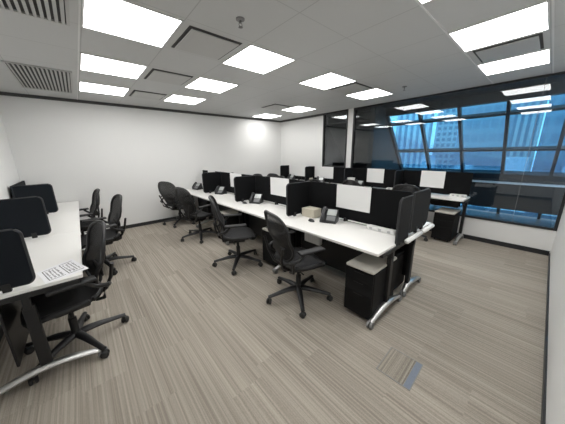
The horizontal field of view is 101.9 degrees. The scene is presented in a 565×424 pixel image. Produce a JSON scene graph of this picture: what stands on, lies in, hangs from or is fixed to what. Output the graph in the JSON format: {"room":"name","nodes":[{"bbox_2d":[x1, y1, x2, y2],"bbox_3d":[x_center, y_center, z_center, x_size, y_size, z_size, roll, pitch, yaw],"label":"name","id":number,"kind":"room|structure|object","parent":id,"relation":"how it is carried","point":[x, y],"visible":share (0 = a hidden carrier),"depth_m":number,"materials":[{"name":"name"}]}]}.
{"room":"open-plan office","nodes":[
{"label":"open-plan office","id":0,"kind":"room"},
{"bbox_2d":[0,114,19,323],"bbox_3d":[-2.526,-0.091,1.626,0.100,2.600,6.440,-13,19,-39],"label":"wall","id":1,"kind":"structure","parent":0,"point":[9,176],"depth_m":3.44,"materials":[{"name":"paint"}]},
{"bbox_2d":[0,95,280,232],"bbox_3d":[-2.284,-1.190,5.915,6.100,2.600,0.100,-13,19,-39],"label":"wall","id":2,"kind":"structure","parent":0,"point":[78,149],"depth_m":4.91,"materials":[{"name":"paint"}]},
{"bbox_2d":[81,215,181,235],"bbox_3d":[-2.269,0.052,6.152,5.968,0.075,0.012,-13,19,-39],"label":"baseboard","id":3,"kind":"structure","parent":2,"relation":"attached to","point":[164,219],"depth_m":5.37,"materials":[{"name":"black"}]},
{"bbox_2d":[0,91,280,122],"bbox_3d":[-2.307,-2.404,5.516,5.980,0.050,0.025,-13,19,-39],"label":"trim","id":4,"kind":"structure","parent":2,"relation":"attached to","point":[1,93],"depth_m":4.63,"materials":[{"name":"grey"}]},
{"bbox_2d":[0,204,556,423],"bbox_3d":[1.671,0.582,4.238,9.500,0.120,8.390,-13,19,-39],"label":"floor","id":5,"kind":"structure","parent":0,"point":[200,342],"depth_m":1.95,"materials":[{"name":"carpet"}]},
{"bbox_2d":[24,210,79,238],"bbox_3d":[-3.046,0.505,3.083,0.683,0.740,1.391,-13,19,-39],"label":"desk","id":6,"kind":"object","parent":5,"relation":"on","point":[63,222],"visible":0.05,"depth_m":3.01,"materials":[{"name":"white laminate"}]},
{"bbox_2d":[0,196,50,237],"bbox_3d":[-2.710,0.074,2.362,0.408,0.442,0.028,-13,19,-39],"label":"divider","id":7,"kind":"object","parent":6,"relation":"on","point":[28,215],"visible":0.78,"depth_m":2.38,"materials":[{"name":"black fabric"}]},
{"bbox_2d":[0,230,107,394],"bbox_3d":[-2.139,0.748,2.076,0.683,0.740,1.406,-13,19,-39],"label":"desk","id":8,"kind":"object","parent":5,"relation":"on","point":[45,252],"visible":0.74,"depth_m":1.63,"materials":[{"name":"white laminate"}]},
{"bbox_2d":[0,229,35,293],"bbox_3d":[-1.823,0.329,1.383,0.407,0.406,0.028,-13,19,-39],"label":"divider","id":9,"kind":"object","parent":8,"relation":"on","point":[16,267],"visible":1,"depth_m":1.46,"materials":[{"name":"black fabric"}]},
{"bbox_2d":[37,259,87,283],"bbox_3d":[-1.693,0.443,1.744,0.346,0.002,0.247,8,17,30],"label":"printed notice","id":10,"kind":"object","parent":8,"relation":"on","point":[69,267],"visible":1,"depth_m":1.73,"materials":[{"name":"white paper"}]},
{"bbox_2d":[49,201,86,249],"bbox_3d":[-3.858,0.287,3.983,0.683,0.740,1.113,-13,19,-39],"label":"desk","id":11,"kind":"object","parent":5,"relation":"on","point":[74,205],"visible":0.1,"depth_m":3.97,"materials":[{"name":"white laminate"}]},
{"bbox_2d":[11,184,57,213],"bbox_3d":[-3.613,-0.175,3.362,0.408,0.456,0.028,-13,19,-39],"label":"divider","id":12,"kind":"object","parent":11,"relation":"on","point":[45,191],"visible":0.59,"depth_m":3.37,"materials":[{"name":"black fabric"}]},
{"bbox_2d":[20,220,128,385],"bbox_3d":[-1.746,0.636,1.885,0.745,1.037,0.711,11,18,39],"label":"office chair","id":13,"kind":"object","parent":5,"relation":"on","point":[57,303],"visible":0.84,"depth_m":1.88,"materials":[{"name":"black plastic"}]},
{"bbox_2d":[79,188,102,235],"bbox_3d":[-3.416,0.157,3.864,0.710,1.037,0.729,13,20,43],"label":"office chair","id":14,"kind":"object","parent":5,"relation":"on","point":[95,203],"visible":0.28,"depth_m":3.89,"materials":[{"name":"black fabric"}]},
{"bbox_2d":[81,194,136,274],"bbox_3d":[-2.557,0.310,3.210,0.710,1.037,0.726,12,19,40],"label":"office chair","id":15,"kind":"object","parent":5,"relation":"on","point":[113,234],"visible":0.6,"depth_m":3.33,"materials":[{"name":"black plastic"}]},
{"bbox_2d":[158,181,194,227],"bbox_3d":[-2.397,-0.231,5.322,0.707,1.037,0.727,4,15,18],"label":"office chair","id":16,"kind":"object","parent":5,"relation":"on","point":[166,189],"visible":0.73,"depth_m":5.07,"materials":[{"name":"black fabric"}]},
{"bbox_2d":[175,187,214,243],"bbox_3d":[-1.637,-0.007,4.399,0.710,1.037,0.728,10,18,36],"label":"office chair","id":17,"kind":"object","parent":5,"relation":"on","point":[184,197],"visible":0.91,"depth_m":4.18,"materials":[{"name":"black fabric"}]},
{"bbox_2d":[181,189,216,227],"bbox_3d":[-1.995,-0.150,5.584,0.678,0.740,1.073,-13,19,-39],"label":"desk","id":18,"kind":"object","parent":5,"relation":"on","point":[201,202],"visible":0.31,"depth_m":5.40,"materials":[{"name":"white laminate"}]},
{"bbox_2d":[192,182,202,189],"bbox_3d":[-2.136,-0.655,5.707,0.200,0.183,0.199,9,17,33],"label":"desk phone","id":19,"kind":"object","parent":18,"relation":"on","point":[196,186],"visible":0.99,"depth_m":5.68,"materials":[{"name":"black plastic"}]},
{"bbox_2d":[202,172,221,192],"bbox_3d":[-1.571,-0.663,5.139,0.452,0.462,0.028,-13,19,-39],"label":"divider","id":20,"kind":"object","parent":18,"relation":"on","point":[210,180],"visible":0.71,"depth_m":5.11,"materials":[{"name":"black fabric"}]},
{"bbox_2d":[195,193,256,244],"bbox_3d":[-1.197,0.064,4.698,0.678,0.740,1.391,-13,19,-39],"label":"desk","id":21,"kind":"object","parent":5,"relation":"on","point":[222,200],"visible":0.33,"depth_m":4.50,"materials":[{"name":"white laminate"}]},
{"bbox_2d":[215,185,226,194],"bbox_3d":[-1.362,-0.485,4.995,0.200,0.183,0.199,7,16,28],"label":"desk phone","id":22,"kind":"object","parent":21,"relation":"on","point":[219,190],"visible":0.99,"depth_m":4.97,"materials":[{"name":"black plastic"}]},
{"bbox_2d":[221,172,250,194],"bbox_3d":[-0.963,-0.578,4.785,0.054,0.454,1.338,-13,19,-39],"label":"privacy screen","id":23,"kind":"object","parent":21,"relation":"attached to","point":[227,178],"visible":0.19,"depth_m":5.01,"materials":[{"name":"grey fabric"}]},
{"bbox_2d":[234,175,255,201],"bbox_3d":[-0.668,-0.421,4.138,0.452,0.462,0.028,-13,19,-39],"label":"divider","id":24,"kind":"object","parent":21,"relation":"on","point":[244,186],"visible":0.79,"depth_m":4.11,"materials":[{"name":"black fabric"}]},
{"bbox_2d":[220,209,248,229],"bbox_3d":[-0.900,0.232,4.415,0.520,0.546,0.300,-13,19,-39],"label":"pedestal","id":25,"kind":"object","parent":5,"relation":"on","point":[232,220],"visible":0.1,"depth_m":4.24,"materials":[{"name":"black metal"}]},
{"bbox_2d":[220,209,237,213],"bbox_3d":[-0.904,-0.018,4.351,0.520,0.032,0.300,-13,19,-39],"label":"seat cushion","id":26,"kind":"object","parent":25,"relation":"on","point":[231,211],"depth_m":4.25,"materials":[{"name":"fabric"}]},
{"bbox_2d":[208,195,262,274],"bbox_3d":[-0.684,0.262,3.288,0.703,1.037,0.728,-5,15,-15],"label":"office chair","id":27,"kind":"object","parent":5,"relation":"on","point":[235,233],"visible":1,"depth_m":3.29,"materials":[{"name":"black fabric"}]},
{"bbox_2d":[225,201,300,273],"bbox_3d":[-0.301,0.304,3.704,0.678,0.740,1.371,-13,19,-39],"label":"desk","id":28,"kind":"object","parent":5,"relation":"on","point":[257,221],"visible":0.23,"depth_m":3.68,"materials":[{"name":"white laminate"}]},
{"bbox_2d":[249,192,263,203],"bbox_3d":[-0.466,-0.247,4.011,0.200,0.183,0.199,5,15,20],"label":"desk phone","id":29,"kind":"object","parent":28,"relation":"on","point":[255,198],"visible":1,"depth_m":3.99,"materials":[{"name":"black plastic"}]},
{"bbox_2d":[255,176,303,204],"bbox_3d":[-0.067,-0.337,3.790,0.054,0.454,1.318,-13,19,-39],"label":"privacy screen","id":30,"kind":"object","parent":28,"relation":"attached to","point":[273,189],"visible":0.41,"depth_m":3.88,"materials":[{"name":"grey fabric"}]},
{"bbox_2d":[286,181,309,215],"bbox_3d":[0.221,-0.182,3.151,0.452,0.462,0.028,-13,19,-39],"label":"divider","id":31,"kind":"object","parent":28,"relation":"on","point":[297,193],"visible":0.84,"depth_m":3.12,"materials":[{"name":"black fabric"}]},
{"bbox_2d":[262,227,300,265],"bbox_3d":[-0.004,0.472,3.421,0.520,0.546,0.300,-13,19,-39],"label":"pedestal","id":32,"kind":"object","parent":5,"relation":"on","point":[266,256],"visible":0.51,"depth_m":3.31,"materials":[{"name":"black metal"}]},
{"bbox_2d":[264,210,332,318],"bbox_3d":[0.146,0.456,2.481,0.711,1.037,0.726,-8,16,-26],"label":"office chair","id":33,"kind":"object","parent":5,"relation":"on","point":[298,260],"visible":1,"depth_m":2.32,"materials":[{"name":"black"}]},
{"bbox_2d":[282,214,408,329],"bbox_3d":[0.597,0.523,2.702,0.678,0.784,1.396,-13,19,-39],"label":"desk","id":34,"kind":"object","parent":5,"relation":"on","point":[342,241],"depth_m":2.47,"materials":[{"name":"white laminate"}]},
{"bbox_2d":[302,206,320,217],"bbox_3d":[0.396,0.000,3.133,0.164,0.112,0.214,-13,19,-39],"label":"cardboard box","id":35,"kind":"object","parent":34,"relation":"on","point":[309,211],"visible":1,"depth_m":3.08,"materials":[{"name":"beige cardboard"}]},
{"bbox_2d":[305,233,321,245],"bbox_3d":[0.397,0.272,2.967,0.064,0.268,0.260,-13,19,-39],"label":"box","id":36,"kind":"object","parent":34,"relation":"hanging from","point":[310,238],"visible":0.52,"depth_m":2.94,"materials":[{"name":"white plastic"}]},
{"bbox_2d":[319,207,338,223],"bbox_3d":[0.580,0.033,2.849,0.200,0.183,0.199,6,16,26],"label":"desk phone","id":37,"kind":"object","parent":34,"relation":"on","point":[331,216],"visible":1,"depth_m":2.83,"materials":[{"name":"black plastic"}]},
{"bbox_2d":[310,181,412,229],"bbox_3d":[0.831,-0.097,2.794,0.054,0.454,1.343,-13,19,-39],"label":"privacy screen","id":38,"kind":"object","parent":34,"relation":"attached to","point":[367,205],"visible":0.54,"depth_m":2.69,"materials":[{"name":"grey fabric"}]},
{"bbox_2d":[395,195,412,245],"bbox_3d":[1.159,0.089,2.188,0.274,0.488,0.028,-13,19,-39],"label":"divider","id":39,"kind":"object","parent":34,"relation":"on","point":[405,204],"visible":0.88,"depth_m":2.15,"materials":[{"name":"black fabric"}]},
{"bbox_2d":[404,231,422,243],"bbox_3d":[1.328,0.256,2.321,0.380,0.054,0.054,-13,19,-39],"label":"bar","id":40,"kind":"object","parent":34,"relation":"attached to","point":[414,236],"visible":1,"depth_m":2.27,"materials":[{"name":"white plastic"}]},
{"bbox_2d":[342,180,360,185],"bbox_3d":[1.634,-0.214,5.016,0.728,1.037,0.710,-11,17,-34],"label":"office chair","id":41,"kind":"object","parent":5,"relation":"on","point":[345,182],"visible":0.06,"depth_m":4.67,"materials":[{"name":"black plastic"}]},
{"bbox_2d":[344,253,396,319],"bbox_3d":[0.896,0.734,2.342,0.480,0.546,0.290,-13,19,-39],"label":"pedestal","id":42,"kind":"object","parent":5,"relation":"on","point":[365,279],"visible":0.8,"depth_m":2.18,"materials":[{"name":"black metal"}]},
{"bbox_2d":[346,253,396,274],"bbox_3d":[0.892,0.484,2.278,0.480,0.032,0.290,-13,19,-39],"label":"seat cushion","id":43,"kind":"object","parent":42,"relation":"on","point":[366,264],"depth_m":2.19,"materials":[{"name":"fabric"}]},
{"bbox_2d":[339,218,430,296],"bbox_3d":[1.125,0.423,3.154,0.645,0.740,1.396,-13,19,-39],"label":"desk","id":44,"kind":"object","parent":5,"relation":"on","point":[409,248],"visible":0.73,"depth_m":2.58,"materials":[{"name":"metal"}]},
{"bbox_2d":[409,188,430,232],"bbox_3d":[1.476,-0.017,2.448,0.482,0.452,0.028,-13,19,-39],"label":"divider","id":45,"kind":"object","parent":44,"relation":"on","point":[421,199],"visible":0.99,"depth_m":2.40,"materials":[{"name":"black fabric"}]},
{"bbox_2d":[376,347,422,390],"bbox_3d":[0.887,1.170,1.732,0.284,0.004,0.236,-14,19,-41],"label":"tile","id":46,"kind":"object","parent":5,"relation":"on","point":[395,364],"visible":1,"depth_m":1.72,"materials":[{"name":"beige carpet"}]},
{"bbox_2d":[394,248,404,289],"bbox_3d":[1.261,0.658,2.746,0.360,0.482,0.280,-13,19,-39],"label":"pedestal","id":47,"kind":"object","parent":5,"relation":"on","point":[399,253],"visible":0.17,"depth_m":2.62,"materials":[{"name":"black metal"}]},
{"bbox_2d":[394,248,404,256],"bbox_3d":[1.258,0.440,2.690,0.360,0.032,0.280,-13,19,-39],"label":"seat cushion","id":48,"kind":"object","parent":47,"relation":"on","point":[399,252],"depth_m":2.59,"materials":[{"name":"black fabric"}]},
{"bbox_2d":[392,184,430,241],"bbox_3d":[2.360,-0.028,4.243,0.710,1.037,0.729,13,20,42],"label":"office chair","id":49,"kind":"object","parent":5,"relation":"on","point":[401,187],"visible":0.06,"depth_m":3.93,"materials":[{"name":"black fabric"}]},
{"bbox_2d":[431,207,460,241],"bbox_3d":[2.990,0.227,4.200,0.440,0.546,0.300,-13,19,-39],"label":"pedestal","id":50,"kind":"object","parent":5,"relation":"on","point":[446,220],"visible":0.96,"depth_m":4.06,"materials":[{"name":"black metal"}]},
{"bbox_2d":[435,207,460,214],"bbox_3d":[2.987,-0.022,4.136,0.440,0.032,0.300,-13,19,-39],"label":"seat cushion","id":51,"kind":"object","parent":50,"relation":"on","point":[443,210],"depth_m":4.08,"materials":[{"name":"fabric"}]},
{"bbox_2d":[430,193,469,244],"bbox_3d":[2.792,0.029,4.414,0.558,0.830,1.171,-13,19,-39],"label":"desk","id":52,"kind":"object","parent":5,"relation":"on","point":[446,200],"depth_m":4.07,"materials":[{"name":"white laminate"}]},
{"bbox_2d":[402,170,472,195],"bbox_3d":[2.872,-0.561,4.361,0.054,0.429,1.138,-13,19,-39],"label":"privacy screen","id":53,"kind":"object","parent":52,"relation":"on","point":[440,182],"visible":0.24,"depth_m":4.27,"materials":[{"name":"grey fabric"}]},
{"bbox_2d":[430,199,460,207],"bbox_3d":[2.888,-0.246,4.452,0.140,0.173,0.910,-13,19,-39],"label":"cable tray","id":54,"kind":"object","parent":52,"relation":"on","point":[433,202],"depth_m":4.24,"materials":[{"name":"black metal"}]},
{"bbox_3d":[2.028,-0.154,5.268,0.558,0.785,1.191,-13,19,-39],"label":"desk","id":55,"kind":"object","parent":5,"relation":"on","visible":0},
{"bbox_2d":[353,168,395,187],"bbox_3d":[2.107,-0.766,5.209,0.054,0.429,1.158,-13,19,-39],"label":"privacy screen","id":56,"kind":"object","parent":55,"relation":"on","point":[381,178],"visible":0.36,"depth_m":5.20,"materials":[{"name":"grey fabric"}]},
{"bbox_2d":[393,170,403,186],"bbox_3d":[2.361,-0.636,4.668,0.368,0.436,0.028,-13,19,-39],"label":"divider","id":57,"kind":"object","parent":55,"relation":"on","point":[398,177],"visible":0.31,"depth_m":4.62,"materials":[{"name":"black fabric"}]},
{"bbox_3d":[1.227,-0.368,6.156,0.558,0.785,1.281,-13,19,-39],"label":"desk","id":58,"kind":"object","parent":5,"relation":"on","visible":0},
{"bbox_2d":[314,166,344,183],"bbox_3d":[1.307,-0.981,6.097,0.054,0.429,1.248,-13,19,-39],"label":"privacy screen","id":59,"kind":"object","parent":58,"relation":"on","point":[330,174],"visible":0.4,"depth_m":6.12,"materials":[{"name":"grey fabric"}]},
{"bbox_2d":[344,168,352,179],"bbox_3d":[1.589,-0.843,5.524,0.368,0.436,0.028,-13,19,-39],"label":"divider","id":60,"kind":"object","parent":58,"relation":"on","point":[348,172],"visible":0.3,"depth_m":5.47,"materials":[{"name":"black fabric"}]},
{"bbox_3d":[0.460,-0.574,7.007,0.558,0.785,1.088,-13,19,-39],"label":"desk","id":61,"kind":"object","parent":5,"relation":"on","visible":0},
{"bbox_2d":[280,165,288,178],"bbox_3d":[0.069,-1.250,7.211,0.368,0.436,0.028,-13,19,-39],"label":"divider","id":62,"kind":"object","parent":61,"relation":"on","point":[284,169],"visible":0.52,"depth_m":7.19,"materials":[{"name":"black fabric"}]},
{"bbox_2d":[289,165,305,179],"bbox_3d":[0.542,-1.186,6.945,0.054,0.429,1.048,-13,19,-39],"label":"privacy screen","id":63,"kind":"object","parent":61,"relation":"on","point":[298,171],"visible":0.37,"depth_m":7.02,"materials":[{"name":"grey fabric"}]},
{"bbox_2d":[305,166,313,180],"bbox_3d":[0.759,-1.065,6.445,0.368,0.436,0.028,-13,19,-39],"label":"divider","id":64,"kind":"object","parent":61,"relation":"on","point":[309,170],"visible":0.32,"depth_m":6.41,"materials":[{"name":"black fabric"}]},
{"bbox_2d":[0,0,564,120],"bbox_3d":[0.646,-1.816,2.735,6.880,0.100,8.390,-13,19,-39],"label":"ceiling","id":65,"kind":"structure","parent":0,"point":[387,45],"depth_m":2.38,"materials":[{"name":"white paint"}]},
{"bbox_2d":[0,0,69,25],"bbox_3d":[-1.463,-1.315,1.147,0.575,0.023,1.370,-13,19,-39],"label":"ceiling vent","id":66,"kind":"object","parent":65,"relation":"in","point":[56,11],"visible":1,"depth_m":1.61,"materials":[{"name":"grey metal"}]},
{"bbox_2d":[1,60,72,92],"bbox_3d":[-3.246,-1.793,3.125,0.575,0.023,1.280,-13,19,-39],"label":"ceiling vent","id":67,"kind":"object","parent":65,"relation":"in","point":[26,75],"visible":1,"depth_m":3.00,"materials":[{"name":"grey metal"}]},
{"bbox_2d":[77,0,80,99],"bbox_3d":[-2.097,-1.623,2.354,0.012,0.005,5.140,-13,19,-39],"label":"trim","id":68,"kind":"structure","parent":65,"relation":"attached to","point":[79,2],"depth_m":2.02,"materials":[{"name":"white metal"}]},
{"bbox_2d":[79,81,129,95],"bbox_3d":[-2.816,-1.932,3.615,0.604,0.008,0.604,-13,19,-39],"label":"recessed light","id":69,"kind":"object","parent":65,"relation":"in","point":[83,86],"visible":1,"depth_m":3.58,"materials":[{"name":"white plastic"}]},
{"bbox_2d":[79,52,146,78],"bbox_3d":[-2.019,-1.718,2.730,0.604,0.008,0.604,-13,19,-39],"label":"recessed light","id":70,"kind":"object","parent":65,"relation":"in","point":[88,62],"visible":1,"depth_m":2.69,"materials":[{"name":"white plastic"}]},
{"bbox_2d":[81,0,182,47],"bbox_3d":[-1.202,-1.499,1.823,0.604,0.008,0.604,-13,19,-39],"label":"recessed light","id":71,"kind":"object","parent":65,"relation":"in","point":[125,19],"visible":1,"depth_m":1.79,"materials":[{"name":"white plastic"}]},
{"bbox_2d":[129,90,166,99],"bbox_3d":[-2.355,-2.035,4.006,0.496,0.016,0.500,-13,19,-39],"label":"ceiling vent","id":72,"kind":"object","parent":65,"relation":"in","point":[135,93],"visible":1,"depth_m":3.96,"materials":[{"name":"grey metal"}]},
{"bbox_2d":[144,68,192,84],"bbox_3d":[-1.551,-1.819,3.114,0.496,0.016,0.500,-13,19,-39],"label":"ceiling vent","id":73,"kind":"object","parent":65,"relation":"in","point":[157,75],"visible":1,"depth_m":3.06,"materials":[{"name":"grey metal"}]},
{"bbox_2d":[163,94,205,104],"bbox_3d":[-1.871,-2.141,4.375,0.604,0.008,0.604,-13,19,-39],"label":"recessed light","id":74,"kind":"object","parent":65,"relation":"in","point":[173,98],"visible":1,"depth_m":4.34,"materials":[{"name":"white plastic"}]},
{"bbox_2d":[171,26,241,59],"bbox_3d":[-0.734,-1.600,2.207,0.496,0.016,0.500,-13,19,-39],"label":"ceiling vent","id":75,"kind":"object","parent":65,"relation":"in","point":[194,40],"visible":1,"depth_m":2.16,"materials":[{"name":"grey metal"}]},
{"bbox_2d":[185,77,237,92],"bbox_3d":[-1.093,-1.932,3.513,0.604,0.008,0.604,-13,19,-39],"label":"recessed light","id":76,"kind":"object","parent":65,"relation":"in","point":[205,84],"visible":1,"depth_m":3.48,"materials":[{"name":"white plastic"}]},
{"bbox_2d":[236,16,244,28],"bbox_3d":[-0.329,-1.478,1.794,0.070,0.060,0.070,-13,19,-39],"label":"sprinkler head","id":77,"kind":"object","parent":65,"relation":"attached to","point":[240,19],"visible":1,"depth_m":1.78},
{"bbox_2d":[222,44,295,73],"bbox_3d":[-0.276,-1.713,2.606,0.604,0.008,0.604,-13,19,-39],"label":"recessed light","id":78,"kind":"object","parent":65,"relation":"in","point":[254,58],"visible":1,"depth_m":2.56,"materials":[{"name":"white plastic"}]},
{"bbox_2d":[252,114,280,118],"bbox_3d":[-0.433,-2.682,6.409,0.604,0.008,0.604,-13,19,-39],"label":"recessed light","id":79,"kind":"object","parent":65,"relation":"in","point":[268,116],"visible":0.99,"depth_m":6.42,"materials":[{"name":"white"}]},
{"bbox_2d":[253,114,277,117],"bbox_3d":[-0.433,-2.683,6.409,0.580,0.006,0.580,-13,19,-39],"label":"diffuser","id":80,"kind":"object","parent":79,"relation":"attached to","point":[261,115],"depth_m":6.42,"materials":[{"name":"white plastic"}]},
{"bbox_2d":[261,104,291,109],"bbox_3d":[-0.134,-2.370,5.188,0.496,0.016,0.500,-13,19,-39],"label":"ceiling vent","id":81,"kind":"object","parent":65,"relation":"in","point":[273,106],"visible":1,"depth_m":5.15,"materials":[{"name":"grey metal"}]},
{"bbox_2d":[282,106,314,112],"bbox_3d":[0.387,-2.462,5.498,0.604,0.008,0.604,-13,19,-39],"label":"recessed light","id":82,"kind":"object","parent":65,"relation":"in","point":[298,109],"visible":0.97,"depth_m":5.48,"materials":[{"name":"white"}]},
{"bbox_2d":[299,72,355,89],"bbox_3d":[0.665,-1.931,3.401,0.604,0.008,0.604,-13,19,-39],"label":"recessed light","id":83,"kind":"object","parent":65,"relation":"in","point":[329,80],"visible":1,"depth_m":3.37,"materials":[{"name":"white plastic"}]},
{"bbox_2d":[329,82,371,93],"bbox_3d":[1.131,-2.031,3.784,0.496,0.016,0.500,-13,19,-39],"label":"ceiling vent","id":84,"kind":"object","parent":65,"relation":"in","point":[353,87],"visible":1,"depth_m":3.73,"materials":[{"name":"grey metal"}]},
{"bbox_2d":[345,88,392,99],"bbox_3d":[1.580,-2.142,4.175,0.604,0.008,0.604,-13,19,-39],"label":"recessed light","id":85,"kind":"object","parent":65,"relation":"in","point":[376,92],"visible":1,"depth_m":4.15,"materials":[{"name":"white plastic"}]},
{"bbox_2d":[415,0,493,83],"bbox_3d":[1.089,-1.510,1.727,5.960,0.006,0.012,-13,19,-39],"label":"trim","id":86,"kind":"structure","parent":65,"relation":"attached to","point":[421,6],"depth_m":1.99,"materials":[{"name":"white metal"}]},
{"bbox_2d":[448,0,549,51],"bbox_3d":[1.906,-1.598,2.024,0.604,0.008,0.604,-13,19,-39],"label":"recessed light","id":87,"kind":"object","parent":65,"relation":"in","point":[535,18],"visible":1,"depth_m":1.97,"materials":[{"name":"white plastic"}]},
{"bbox_2d":[473,33,543,62],"bbox_3d":[2.370,-1.699,2.410,0.496,0.016,0.500,-13,19,-39],"label":"ceiling vent","id":88,"kind":"object","parent":65,"relation":"in","point":[535,42],"visible":1,"depth_m":2.36,"materials":[{"name":"grey metal"}]},
{"bbox_2d":[477,48,550,75],"bbox_3d":[2.821,-1.809,2.798,0.604,0.008,0.604,-13,19,-39],"label":"recessed light","id":89,"kind":"object","parent":65,"relation":"in","point":[540,57],"visible":1,"depth_m":2.76,"materials":[{"name":"white plastic"}]},
{"bbox_2d":[552,0,554,72],"bbox_3d":[1.501,-1.400,1.270,5.960,0.006,0.012,-13,19,-39],"label":"trim","id":90,"kind":"structure","parent":65,"relation":"attached to","point":[553,1],"depth_m":2.07,"materials":[{"name":"white metal"}]},
{"bbox_2d":[367,106,399,169],"bbox_3d":[3.105,-1.387,6.407,2.660,2.620,0.113,-13,19,-39],"label":"wall","id":91,"kind":"structure","parent":0,"point":[381,151],"depth_m":5.59,"materials":[{"name":"grey paint"}]},
{"bbox_2d":[327,118,369,167],"bbox_3d":[2.784,-1.508,7.224,2.238,2.487,1.773,-13,19,-39],"label":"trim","id":92,"kind":"structure","parent":91,"relation":"attached to","point":[338,130],"depth_m":6.82,"materials":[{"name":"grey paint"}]},
{"bbox_2d":[328,81,564,123],"bbox_3d":[3.675,-2.134,4.370,0.133,0.179,6.900,-13,19,-39],"label":"trim","id":93,"kind":"structure","parent":91,"relation":"attached to","point":[554,88],"depth_m":4.33,"materials":[{"name":"grey paint"}]},
{"bbox_2d":[280,108,556,252],"bbox_3d":[2.053,-1.149,5.498,0.120,2.600,6.240,-13,19,-39],"label":"wall","id":94,"kind":"structure","parent":0,"point":[301,139],"depth_m":5.71,"materials":[{"name":"paint"}]},
{"bbox_2d":[280,113,322,121],"bbox_3d":[0.515,-2.765,6.762,0.025,0.050,1.745,-13,19,-39],"label":"trim","id":95,"kind":"structure","parent":94,"relation":"attached to","point":[316,115],"depth_m":6.67,"materials":[{"name":"grey metal"}]},
{"bbox_2d":[322,109,348,167],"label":"window","id":96,"kind":"structure","parent":94,"relation":"in","point":[346,110],"depth_m":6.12,"materials":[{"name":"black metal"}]},
{"bbox_2d":[350,71,564,230],"bbox_3d":[2.909,-1.099,4.442,0.075,2.196,3.546,-13,19,-39],"label":"window","id":97,"kind":"structure","parent":94,"relation":"in","point":[546,76],"depth_m":3.77,"materials":[{"name":"black metal"}]},
{"bbox_2d":[429,229,549,255],"bbox_3d":[2.022,0.085,5.769,0.012,0.075,6.216,-13,19,-39],"label":"baseboard","id":98,"kind":"structure","parent":94,"relation":"attached to","point":[509,245],"depth_m":3.83,"materials":[{"name":"black"}]},
{"bbox_2d":[461,178,564,214],"bbox_3d":[5.492,-0.392,5.197,0.802,0.873,5.100,-13,19,-39],"label":"wall","id":99,"kind":"structure","parent":0,"point":[534,199],"depth_m":5.25,"materials":[{"name":"grey paint"}]},
{"bbox_2d":[386,100,564,218],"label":"window","id":100,"kind":"structure","parent":99,"relation":"in","point":[551,176],"depth_m":4.84,"materials":[{"name":"grey"}]},
{"bbox_2d":[472,180,564,187],"bbox_3d":[5.173,-0.595,4.860,0.200,0.040,5.100,-13,19,-39],"label":"trim ledge","id":101,"kind":"object","parent":99,"relation":"on","point":[481,181],"visible":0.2,"depth_m":4.86,"materials":[{"name":"silver metal"}]},
{"bbox_2d":[546,205,564,423],"bbox_3d":[1.894,-0.070,1.280,6.100,2.600,0.100,-13,19,-39],"label":"wall","id":102,"kind":"structure","parent":0,"point":[555,394],"depth_m":1.66,"materials":[{"name":"paint"}]},
{"bbox_2d":[541,253,549,423],"bbox_3d":[1.831,1.169,1.599,5.956,0.045,0.012,-13,19,-39],"label":"baseboard","id":103,"kind":"structure","parent":102,"relation":"attached to","point":[544,385],"depth_m":1.75,"materials":[{"name":"black"}]},
{"label":"outside","id":104,"kind":"structure","parent":0,"visible":0},
{"bbox_3d":[138.530,0.423,159.159,389.400,0.500,550.000,-13,19,-39],"label":"ground","id":105,"kind":"structure","parent":104,"visible":0},
{"bbox_2d":[395,111,434,167],"bbox_3d":[29.559,-13.590,52.779,6.600,82.500,9.000,7,16,28],"label":"building","id":106,"kind":"structure","parent":105,"relation":"on","point":[407,136],"depth_m":48.35,"materials":[{"name":"blue glass"}]},
{"bbox_2d":[420,155,435,167],"bbox_3d":[24.529,10.398,43.017,3.360,41.000,5.000,8,17,31],"label":"building","id":107,"kind":"structure","parent":105,"relation":"on","point":[423,164],"depth_m":37.07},
{"bbox_2d":[432,108,457,168],"bbox_3d":[42.141,-14.669,60.297,5.000,80.500,9.000,9,17,33],"label":"building","id":108,"kind":"structure","parent":105,"relation":"on","point":[446,132],"depth_m":55.67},
{"bbox_2d":[454,165,471,205],"bbox_3d":[27.270,12.156,39.000,3.360,39.500,5.000,10,18,37],"label":"building","id":109,"kind":"structure","parent":105,"relation":"on","point":[466,167],"depth_m":32.95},
{"bbox_2d":[452,100,518,206],"bbox_3d":[61.311,-16.581,70.685,13.000,78.500,12.000,11,19,39],"label":"building","id":110,"kind":"structure","parent":105,"relation":"on","point":[487,131],"depth_m":64.96,"materials":[{"name":"blue glass"}]},
{"bbox_2d":[484,157,529,212],"bbox_3d":[29.890,12.765,34.033,3.780,40.700,5.000,13,20,43],"label":"building","id":111,"kind":"structure","parent":105,"relation":"on","point":[512,163],"depth_m":28.10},
{"bbox_2d":[506,96,548,171],"bbox_3d":[55.348,-12.141,53.652,8.000,78.500,4.600,-15,20,-43],"label":"building","id":112,"kind":"structure","parent":105,"relation":"on","point":[524,125],"depth_m":49.25,"materials":[{"name":"blue glass"}]},
{"bbox_2d":[525,94,564,213],"bbox_3d":[49.366,-5.642,40.688,9.000,72.500,7.000,-12,18,-38],"label":"building","id":113,"kind":"structure","parent":105,"relation":"on","point":[554,120],"depth_m":37.73,"materials":[{"name":"blue glass"}]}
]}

